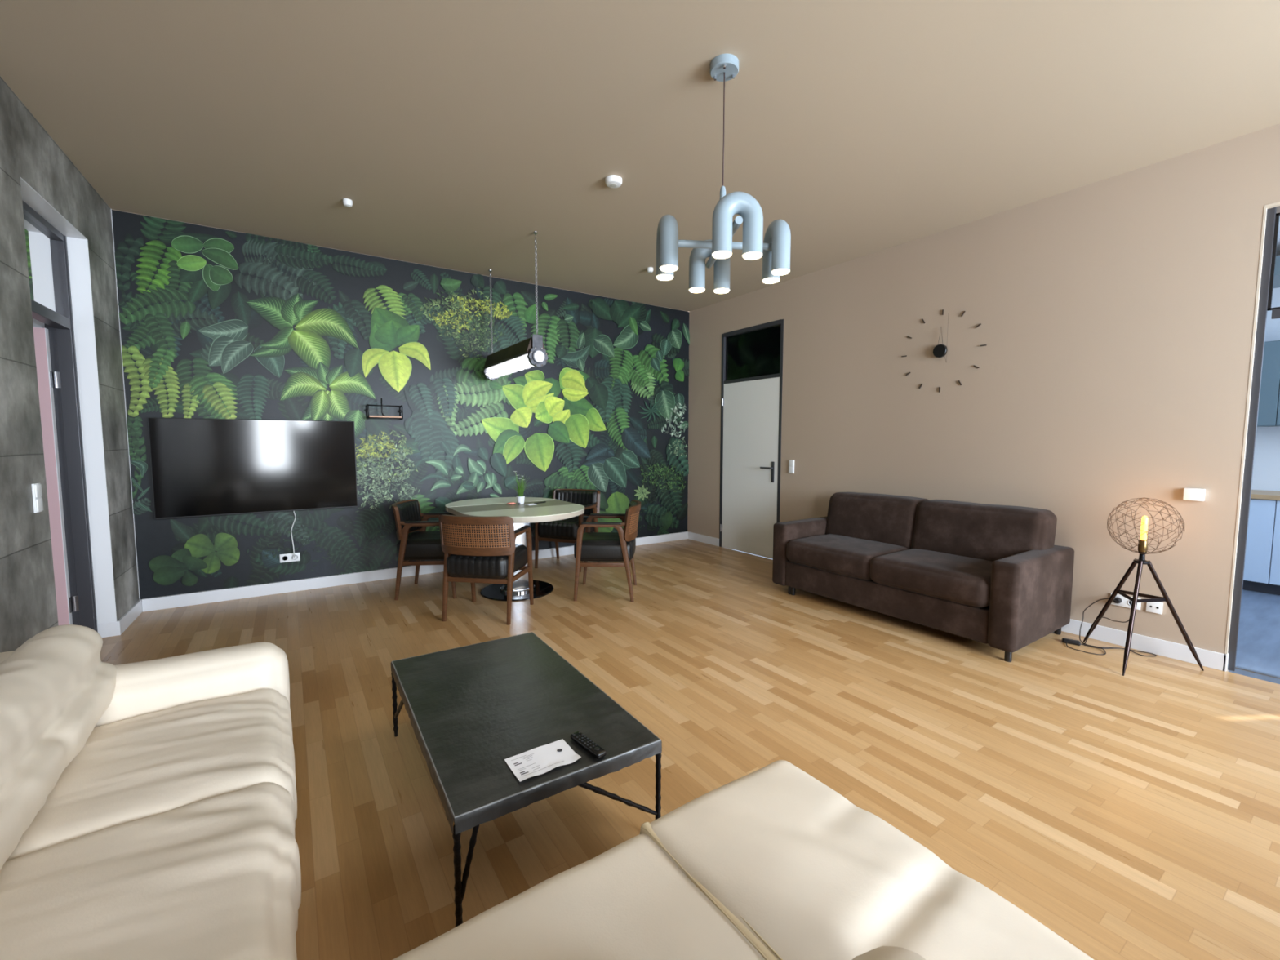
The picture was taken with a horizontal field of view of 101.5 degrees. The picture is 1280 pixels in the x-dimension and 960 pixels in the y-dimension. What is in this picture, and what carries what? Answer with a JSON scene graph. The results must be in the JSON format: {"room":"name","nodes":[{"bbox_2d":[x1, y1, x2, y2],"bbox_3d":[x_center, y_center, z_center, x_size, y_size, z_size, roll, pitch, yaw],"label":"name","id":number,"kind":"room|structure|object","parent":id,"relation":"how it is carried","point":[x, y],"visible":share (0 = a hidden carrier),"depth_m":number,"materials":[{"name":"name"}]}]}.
{"room":"living room","nodes":[
{"label":"living room","id":0,"kind":"room"},
{"bbox_2d":[0,76,139,652],"bbox_3d":[-1.760,-0.180,0.417,0.272,3.060,8.220,-3,5,-33],"label":"wall","id":1,"kind":"structure","parent":0,"point":[34,170],"depth_m":2.74,"materials":[{"name":"concrete"}]},
{"bbox_2d":[31,483,43,513],"bbox_3d":[-2.945,0.087,2.557,0.015,0.142,0.071,-3,5,-33],"label":"light switch","id":2,"kind":"object","parent":1,"relation":"attached to","point":[37,493],"visible":1,"depth_m":2.54,"materials":[{"name":"white plastic"}]},
{"bbox_2d":[22,200,97,632],"bbox_3d":[-3.758,-0.189,2.739,0.966,2.602,0.950,-3,5,-34],"label":"door","id":3,"kind":"structure","parent":1,"relation":"in","point":[46,249],"depth_m":3.31,"materials":[{"name":"wood"}]},
{"bbox_2d":[97,599,142,637],"bbox_3d":[-1.731,1.227,0.651,0.112,0.098,8.000,-3,5,-33],"label":"baseboard","id":4,"kind":"structure","parent":1,"relation":"attached to","point":[116,628],"depth_m":3.57,"materials":[{"name":"white wood"}]},
{"bbox_2d":[111,208,689,599],"bbox_3d":[-1.700,-0.607,5.515,6.000,3.140,0.252,-3,5,-34],"label":"wall","id":5,"kind":"structure","parent":0,"point":[215,322],"depth_m":4.86,"materials":[{"name":"green paper"}]},
{"bbox_2d":[147,417,357,519],"bbox_3d":[-3.157,-0.115,4.376,1.374,0.776,0.069,-3,5,-34],"label":"television","id":6,"kind":"object","parent":5,"relation":"attached to","point":[200,467],"visible":1,"depth_m":4.30,"materials":[{"name":"black plastic"}]},
{"bbox_2d":[290,511,296,557],"bbox_3d":[-3.002,0.453,4.533,0.046,0.448,0.043,-3,5,-34],"label":"cable","id":7,"kind":"object","parent":6,"relation":"hanging from","point":[293,511],"visible":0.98,"depth_m":4.54,"materials":[{"name":"white plastic"}]},
{"bbox_2d":[280,552,300,563],"bbox_3d":[-3.044,0.675,4.547,0.146,0.073,0.012,-3,5,-34],"label":"wall socket","id":8,"kind":"object","parent":5,"relation":"attached to","point":[286,557],"visible":1,"depth_m":4.54,"materials":[{"name":"white plastic"}]},
{"bbox_2d":[364,398,403,419],"bbox_3d":[-2.365,-0.657,4.840,0.312,0.190,0.121,-3,5,-34],"label":"wire shelf","id":9,"kind":"object","parent":5,"relation":"attached to","point":[383,416],"visible":1,"depth_m":4.81,"materials":[{"name":"black metal"}]},
{"bbox_2d":[142,531,688,612],"bbox_3d":[-1.597,0.856,5.544,5.411,0.098,0.026,-3,5,-34],"label":"baseboard","id":10,"kind":"structure","parent":5,"relation":"attached to","point":[148,604],"depth_m":4.63,"materials":[{"name":"white wood"}]},
{"bbox_2d":[0,0,1279,311],"bbox_3d":[0.556,-1.860,1.835,5.750,0.080,8.200,-3,5,-34],"label":"ceiling","id":11,"kind":"structure","parent":0,"point":[455,132],"depth_m":2.65,"materials":[{"name":"beige paint"}]},
{"bbox_2d":[342,198,352,207],"bbox_3d":[-2.051,-1.940,3.669,0.060,0.042,0.060,-3,5,-34],"label":"ceiling sensor","id":12,"kind":"object","parent":11,"relation":"attached to","point":[347,202],"visible":1,"depth_m":3.65,"materials":[{"name":"white plastic"}]},
{"bbox_2d":[483,231,547,380],"bbox_3d":[-1.163,-1.500,4.738,0.170,1.080,1.228,-3,5,-34],"label":"lamp","id":13,"kind":"object","parent":11,"relation":"hanging from","point":[531,352],"visible":1,"depth_m":4.50,"materials":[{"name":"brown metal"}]},
{"bbox_2d":[604,174,622,188],"bbox_3d":[-0.169,-1.917,3.368,0.110,0.040,0.110,-3,5,-34],"label":"smoke detector","id":14,"kind":"object","parent":11,"relation":"attached to","point":[613,181],"visible":1,"depth_m":3.34,"materials":[{"name":"white plastic"}]},
{"bbox_2d":[647,266,653,272],"bbox_3d":[0.100,-2.047,5.108,0.060,0.042,0.060,-3,5,-34],"label":"ceiling sensor","id":15,"kind":"object","parent":11,"relation":"attached to","point":[650,269],"visible":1,"depth_m":5.08,"materials":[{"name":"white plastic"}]},
{"bbox_2d":[656,53,791,293],"bbox_3d":[0.377,-1.399,2.370,0.533,0.920,0.533,4,6,40],"label":"chandelier","id":16,"kind":"object","parent":11,"relation":"hanging from","point":[775,250],"visible":1,"depth_m":2.31,"materials":[{"name":"blue paint"}]},
{"bbox_2d":[100,538,1279,959],"bbox_3d":[-0.753,1.266,1.190,8.900,0.060,8.200,-3,5,-34],"label":"floor","id":17,"kind":"structure","parent":0,"point":[1135,815],"depth_m":2.29,"materials":[{"name":"brown wood"}]},
{"bbox_2d":[391,499,456,599],"bbox_3d":[-1.831,0.585,4.581,0.559,0.787,0.574,0,4,-6],"label":"armchair","id":18,"kind":"object","parent":17,"relation":"on","point":[422,544],"visible":0.79,"depth_m":4.35,"materials":[{"name":"black leather"}]},
{"bbox_2d":[438,514,533,625],"bbox_3d":[-1.158,0.631,3.985,0.574,0.787,0.559,1,4,9],"label":"armchair","id":19,"kind":"object","parent":17,"relation":"on","point":[482,549],"visible":1,"depth_m":3.76,"materials":[{"name":"brown wood"}]},
{"bbox_2d":[444,497,584,601],"bbox_3d":[-1.089,0.600,4.551,1.020,0.760,1.430,-3,5,-34],"label":"dining table","id":20,"kind":"object","parent":17,"relation":"on","point":[553,509],"visible":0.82,"depth_m":4.45,"materials":[{"name":"beige paint"}]},
{"bbox_2d":[510,471,527,503],"bbox_3d":[-1.060,0.065,4.643,0.171,0.292,0.153,-3,5,-34],"label":"potted plant","id":21,"kind":"object","parent":20,"relation":"on","point":[520,498],"visible":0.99,"depth_m":4.63,"materials":[{"name":"green plant"}]},
{"bbox_2d":[391,631,662,927],"bbox_3d":[-0.517,0.999,2.031,0.668,0.346,1.156,-3,5,-33],"label":"coffee table","id":22,"kind":"object","parent":17,"relation":"on","point":[472,708],"visible":0.98,"depth_m":1.79,"materials":[{"name":"black metal"}]},
{"bbox_2d":[504,738,581,782],"bbox_3d":[-0.298,0.852,1.602,0.197,0.008,0.132,-3,5,-34],"label":"printed sheet","id":23,"kind":"object","parent":22,"relation":"on","point":[540,760],"visible":1,"depth_m":1.60,"materials":[{"name":"white paper"}]},
{"bbox_2d":[511,753,563,776],"bbox_3d":[-0.312,0.855,1.593,0.133,0.003,0.094,-3,5,-34],"label":"print","id":24,"kind":"object","parent":23,"relation":"on","point":[523,764],"depth_m":1.58,"materials":[{"name":"grey paper"}]},
{"bbox_2d":[570,730,606,759],"bbox_3d":[-0.166,0.842,1.665,0.036,0.019,0.154,-4,6,-41],"label":"remote control","id":25,"kind":"object","parent":22,"relation":"on","point":[578,737],"visible":1,"depth_m":1.65,"materials":[{"name":"black plastic"}]},
{"bbox_2d":[0,624,1093,959],"bbox_3d":[-0.549,0.876,1.039,2.082,0.743,2.770,-3,5,-34],"label":"sofa","id":26,"kind":"object","parent":17,"relation":"on","point":[148,808],"visible":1,"depth_m":1.07,"materials":[{"name":"beige leather"}]},
{"bbox_2d":[0,624,116,871],"bbox_3d":[-1.407,0.674,1.070,0.234,0.348,1.645,-3,5,-34],"label":"cushion","id":27,"kind":"object","parent":26,"relation":"on","point":[58,697],"depth_m":1.31,"materials":[{"name":"beige leather"}]},
{"bbox_2d":[0,782,301,959],"bbox_3d":[-0.969,0.930,0.959,0.586,0.277,0.781,-3,5,-34],"label":"seat cushion","id":28,"kind":"object","parent":26,"relation":"on","point":[201,870],"depth_m":1.04,"materials":[{"name":"beige leather"}]},
{"bbox_2d":[5,688,297,862],"bbox_3d":[-1.344,0.887,1.511,0.583,0.278,0.721,-3,5,-34],"label":"seat cushion","id":29,"kind":"object","parent":26,"relation":"on","point":[145,760],"depth_m":1.41,"materials":[{"name":"beige leather"}]},
{"bbox_2d":[392,833,764,959],"bbox_3d":[-0.285,0.952,0.567,1.273,0.290,0.756,-3,5,-34],"label":"seat cushion","id":30,"kind":"object","parent":26,"relation":"on","point":[648,896],"depth_m":0.94,"materials":[{"name":"beige leather"}]},
{"bbox_2d":[639,760,1093,959],"bbox_3d":[0.391,0.913,1.024,0.542,0.312,0.773,-3,5,-34],"label":"seat cushion","id":31,"kind":"object","parent":26,"relation":"on","point":[772,862],"depth_m":1.00,"materials":[{"name":"beige leather"}]},
{"bbox_2d":[851,946,926,959],"bbox_3d":[-0.048,0.695,0.226,1.161,0.256,0.407,-3,5,-34],"label":"cushion","id":32,"kind":"object","parent":26,"relation":"on","point":[882,953],"depth_m":0.62,"materials":[{"name":"beige leather"}]},
{"bbox_2d":[534,488,599,572],"bbox_3d":[-0.758,0.512,5.553,0.574,0.787,0.559,2,5,19],"label":"armchair","id":33,"kind":"object","parent":17,"relation":"on","point":[565,531],"visible":0.72,"depth_m":5.41,"materials":[{"name":"black leather"}]},
{"bbox_2d":[573,499,640,602],"bbox_3d":[-0.269,0.590,4.530,0.559,0.787,0.574,0,4,2],"label":"armchair","id":34,"kind":"object","parent":17,"relation":"on","point":[620,546],"visible":1,"depth_m":4.29,"materials":[{"name":"brown wood"}]},
{"bbox_2d":[772,492,1074,662],"bbox_3d":[2.044,0.589,4.070,0.945,0.859,1.878,-3,5,-34],"label":"sofa","id":35,"kind":"object","parent":17,"relation":"on","point":[996,575],"visible":1,"depth_m":3.67,"materials":[{"name":"brown fabric"}]},
{"bbox_2d":[786,533,909,580],"bbox_3d":[1.754,0.614,4.342,0.764,0.222,0.822,-3,5,-34],"label":"seat cushion","id":36,"kind":"object","parent":35,"relation":"on","point":[843,557],"depth_m":4.16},
{"bbox_2d":[826,492,928,549],"bbox_3d":[2.039,0.340,4.527,0.347,0.430,0.843,-3,5,-34],"label":"cushion","id":37,"kind":"object","parent":35,"relation":"on","point":[889,519],"depth_m":4.38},
{"bbox_2d":[869,548,992,608],"bbox_3d":[2.186,0.663,3.703,0.766,0.218,0.825,-3,5,-34],"label":"seat cushion","id":38,"kind":"object","parent":35,"relation":"on","point":[949,578],"depth_m":3.52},
{"bbox_2d":[911,499,1057,561],"bbox_3d":[2.493,0.392,3.856,0.351,0.432,0.880,-3,5,-34],"label":"cushion","id":39,"kind":"object","parent":35,"relation":"on","point":[981,531],"depth_m":3.72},
{"bbox_2d":[1062,497,1204,675],"bbox_3d":[2.954,0.591,3.211,0.534,0.992,0.551,-1,4,-8],"label":"floor lamp","id":40,"kind":"object","parent":17,"relation":"on","point":[1143,544],"visible":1,"depth_m":3.07,"materials":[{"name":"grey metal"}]},
{"bbox_2d":[1062,637,1080,645],"bbox_3d":[2.821,1.058,3.420,0.096,0.024,0.048,4,6,39],"label":"switch","id":41,"kind":"object","parent":40,"relation":"attached to","point":[1077,642],"depth_m":3.41,"materials":[{"name":"black plastic"}]},
{"bbox_2d":[1137,539,1147,552],"bbox_3d":[2.969,0.389,3.087,0.044,0.073,0.044,-3,5,-34],"label":"bulb socket","id":42,"kind":"object","parent":40,"relation":"attached to","point":[1143,545],"depth_m":3.07,"materials":[{"name":"gold metal"}]},
{"bbox_2d":[687,124,1279,671],"bbox_3d":[3.028,-0.419,3.621,0.220,3.060,8.212,-3,5,-34],"label":"wall","id":43,"kind":"structure","parent":0,"point":[1116,314],"depth_m":3.58,"materials":[{"name":"beige paint"}]},
{"bbox_2d":[719,319,783,558],"bbox_3d":[1.272,-0.443,6.060,0.156,2.615,0.956,-3,5,-34],"label":"door","id":44,"kind":"structure","parent":43,"relation":"in","point":[752,381],"depth_m":6.03,"materials":[{"name":"white wood"}]},
{"bbox_2d":[788,459,794,473],"bbox_3d":[1.605,-0.142,5.549,0.015,0.142,0.071,-3,5,-34],"label":"light switch","id":45,"kind":"object","parent":43,"relation":"attached to","point":[791,463],"visible":1,"depth_m":5.54,"materials":[{"name":"white plastic"}]},
{"bbox_2d":[901,309,986,392],"bbox_3d":[2.431,-1.044,4.231,0.038,0.660,0.660,-3,5,-34],"label":"wall clock","id":46,"kind":"object","parent":43,"relation":"attached to","point":[940,350],"visible":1,"depth_m":4.21,"materials":[{"name":"brown metal"}]},
{"bbox_2d":[933,344,947,357],"bbox_3d":[2.427,-1.044,4.229,0.028,0.104,0.104,-3,5,-34],"label":"hub","id":47,"kind":"object","parent":46,"relation":"on","point":[940,350],"depth_m":4.22,"materials":[{"name":"black metal"}]},
{"bbox_2d":[688,531,1228,671],"bbox_3d":[2.027,0.898,5.032,0.049,0.098,4.875,-3,5,-34],"label":"baseboard","id":48,"kind":"structure","parent":43,"relation":"attached to","point":[1213,660],"depth_m":3.29,"materials":[{"name":"white wood"}]},
{"bbox_2d":[1111,593,1141,609],"bbox_3d":[3.121,0.781,3.362,0.012,0.073,0.146,-3,5,-34],"label":"wall socket","id":49,"kind":"object","parent":43,"relation":"attached to","point":[1125,602],"visible":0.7,"depth_m":3.36,"materials":[{"name":"white plastic"}]},
{"bbox_2d":[1146,601,1163,614],"bbox_3d":[3.197,0.790,3.249,0.012,0.073,0.073,-3,5,-34],"label":"socket","id":50,"kind":"object","parent":43,"relation":"attached to","point":[1153,606],"visible":0.91,"depth_m":3.24,"materials":[{"name":"white plastic"}]},
{"bbox_2d":[1182,488,1205,501],"bbox_3d":[3.265,0.085,3.080,0.030,0.072,0.086,-3,5,-34],"label":"control box","id":51,"kind":"object","parent":43,"relation":"attached to","point":[1189,494],"visible":1,"depth_m":3.07,"materials":[{"name":"white plastic"}]},
{"bbox_2d":[1224,201,1279,654],"bbox_3d":[3.656,-0.210,2.528,0.032,2.494,0.969,-3,5,-34],"label":"trim","id":52,"kind":"structure","parent":43,"relation":"attached to","point":[1276,204],"depth_m":2.91,"materials":[{"name":"beige paint"}]},
{"bbox_2d":[1227,207,1279,671],"bbox_3d":[3.682,-0.158,2.549,0.030,2.582,0.964,-3,5,-34],"label":"door frame","id":53,"kind":"structure","parent":43,"relation":"in","point":[1272,218],"depth_m":2.91,"materials":[{"name":"grey metal"}]},
{"bbox_2d":[1235,666,1279,679],"bbox_3d":[3.741,1.125,2.687,0.035,0.008,0.956,-3,5,-34],"label":"trim","id":54,"kind":"structure","parent":43,"relation":"attached to","point":[1236,667],"depth_m":2.98,"materials":[{"name":"silver metal"}]},
{"bbox_2d":[1228,589,1279,684],"bbox_3d":[5.026,1.092,3.567,3.150,0.059,4.300,-3,5,-34],"label":"floor","id":55,"kind":"structure","parent":0,"point":[1258,649],"depth_m":3.57,"materials":[{"name":"grey tile"}]},
{"bbox_2d":[1242,498,1279,595],"bbox_3d":[5.678,0.570,4.631,0.600,0.820,1.180,-3,5,-34],"label":"base cabinet","id":56,"kind":"object","parent":55,"relation":"on","point":[1262,558],"visible":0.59,"depth_m":4.53,"materials":[{"name":"white paint"}]},
{"bbox_2d":[1250,489,1279,500],"bbox_3d":[5.672,0.139,4.594,0.625,0.040,1.200,-3,5,-34],"label":"countertop","id":57,"kind":"structure","parent":56,"relation":"on","point":[1255,494],"depth_m":4.53,"materials":[{"name":"brown wood"}]},
{"bbox_2d":[1251,287,1279,491],"bbox_3d":[6.292,-0.493,4.239,0.050,3.100,4.100,-3,5,-34],"label":"wall","id":58,"kind":"structure","parent":0,"point":[1266,468],"depth_m":4.86,"materials":[{"name":"white paint"}]},
{"bbox_2d":[1257,340,1279,426],"bbox_3d":[5.809,-0.846,4.557,0.348,0.745,1.090,-3,5,-34],"label":"upper cabinet","id":59,"kind":"object","parent":58,"relation":"attached to","point":[1268,413],"visible":0.43,"depth_m":4.61,"materials":[{"name":"blue"}]},
{"bbox_2d":[1275,217,1279,255],"bbox_3d":[5.060,-0.432,3.412,2.920,3.100,4.100,-3,5,-34],"label":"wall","id":60,"kind":"structure","parent":0,"point":[1277,253],"depth_m":4.44,"materials":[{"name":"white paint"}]},
{"bbox_2d":[1273,255,1279,288],"bbox_3d":[5.776,-1.805,4.335,0.590,0.160,3.100,-3,5,-34],"label":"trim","id":61,"kind":"structure","parent":60,"relation":"attached to","point":[1277,273],"depth_m":4.42,"materials":[{"name":"blue"}]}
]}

